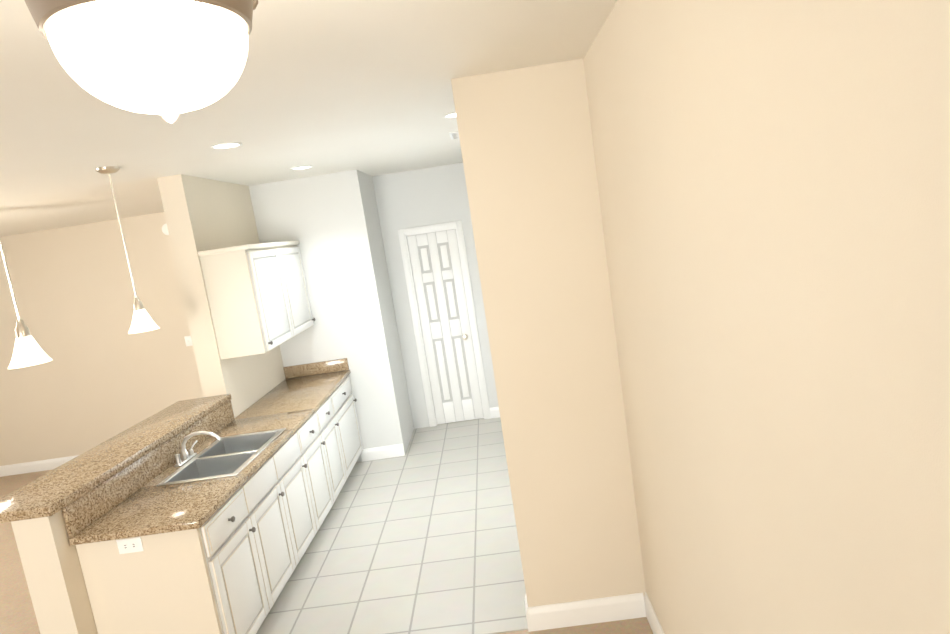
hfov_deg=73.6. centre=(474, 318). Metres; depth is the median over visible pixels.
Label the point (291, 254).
upper cabinet
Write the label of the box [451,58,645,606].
wall
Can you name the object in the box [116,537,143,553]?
electrical outlet
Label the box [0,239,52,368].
pendant light
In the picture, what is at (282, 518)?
base cabinet
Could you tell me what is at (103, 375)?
wall
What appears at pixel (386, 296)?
wall
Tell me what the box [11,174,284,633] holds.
wall
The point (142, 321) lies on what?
pendant light
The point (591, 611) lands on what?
baseboard
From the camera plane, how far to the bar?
3.33 m
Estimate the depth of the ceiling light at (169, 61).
1.16 m
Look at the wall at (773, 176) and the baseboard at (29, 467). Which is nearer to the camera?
the wall at (773, 176)
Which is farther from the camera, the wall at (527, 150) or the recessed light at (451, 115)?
the recessed light at (451, 115)
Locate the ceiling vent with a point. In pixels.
(454, 135)
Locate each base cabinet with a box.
[76,476,271,633]
[252,456,315,606]
[264,407,335,532]
[320,390,347,497]
[336,376,362,475]
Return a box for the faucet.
[174,431,220,466]
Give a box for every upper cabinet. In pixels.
[198,242,297,358]
[282,241,313,333]
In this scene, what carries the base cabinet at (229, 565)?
on the floor
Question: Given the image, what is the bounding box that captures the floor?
[256,417,527,633]
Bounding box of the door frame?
[398,220,490,426]
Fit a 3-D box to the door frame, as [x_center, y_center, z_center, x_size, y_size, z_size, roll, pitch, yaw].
[-0.308,0.070,6.667,0.660,2.110,0.140,-8,8,2]
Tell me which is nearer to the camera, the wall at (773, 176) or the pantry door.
the wall at (773, 176)
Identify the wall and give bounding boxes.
[0,212,203,465]
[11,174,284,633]
[249,169,406,461]
[359,171,413,449]
[372,163,498,428]
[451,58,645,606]
[583,0,949,633]
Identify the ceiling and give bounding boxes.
[0,0,617,236]
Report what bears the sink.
in the countertop
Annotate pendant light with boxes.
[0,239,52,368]
[95,166,158,333]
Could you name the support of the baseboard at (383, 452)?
attached to the wall at (422, 197)
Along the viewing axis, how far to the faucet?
3.78 m
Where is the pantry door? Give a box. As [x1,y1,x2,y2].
[407,229,483,424]
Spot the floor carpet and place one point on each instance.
(17, 614)
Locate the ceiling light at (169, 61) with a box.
[24,0,257,123]
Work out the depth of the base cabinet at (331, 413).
5.10 m
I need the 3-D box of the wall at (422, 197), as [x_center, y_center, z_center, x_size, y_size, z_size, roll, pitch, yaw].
[0.061,-0.267,6.621,2.070,2.675,0.120,-8,8,2]
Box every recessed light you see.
[210,142,241,148]
[291,165,312,169]
[443,112,455,117]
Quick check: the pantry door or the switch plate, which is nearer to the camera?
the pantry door
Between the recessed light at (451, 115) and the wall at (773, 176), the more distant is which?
the recessed light at (451, 115)
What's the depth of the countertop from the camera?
3.40 m
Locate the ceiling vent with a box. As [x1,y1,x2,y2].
[449,131,458,139]
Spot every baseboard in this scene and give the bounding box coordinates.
[0,455,78,476]
[361,407,499,461]
[524,592,664,633]
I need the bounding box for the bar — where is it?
[0,394,231,522]
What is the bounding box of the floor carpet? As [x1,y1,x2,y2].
[0,470,652,633]
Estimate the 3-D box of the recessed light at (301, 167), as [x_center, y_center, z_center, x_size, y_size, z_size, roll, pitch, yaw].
[-1.352,-1.179,4.954,0.174,0.007,0.174,-8,8,2]
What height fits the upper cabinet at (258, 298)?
0.784 m
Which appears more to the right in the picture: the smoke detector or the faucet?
the faucet
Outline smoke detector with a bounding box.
[162,223,168,234]
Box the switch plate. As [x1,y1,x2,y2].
[184,336,192,345]
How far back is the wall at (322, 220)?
5.77 m
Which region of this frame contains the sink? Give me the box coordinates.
[156,428,285,485]
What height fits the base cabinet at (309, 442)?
0.864 m
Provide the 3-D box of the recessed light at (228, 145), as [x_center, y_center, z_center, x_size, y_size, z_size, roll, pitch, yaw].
[-1.401,-0.974,3.576,0.174,0.007,0.174,-8,8,2]
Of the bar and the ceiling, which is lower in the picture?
the bar
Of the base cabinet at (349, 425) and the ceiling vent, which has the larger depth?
the base cabinet at (349, 425)
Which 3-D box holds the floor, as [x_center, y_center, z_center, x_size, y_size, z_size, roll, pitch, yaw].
[-0.295,1.379,5.011,2.835,0.008,3.650,-8,8,2]
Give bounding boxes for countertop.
[62,358,350,545]

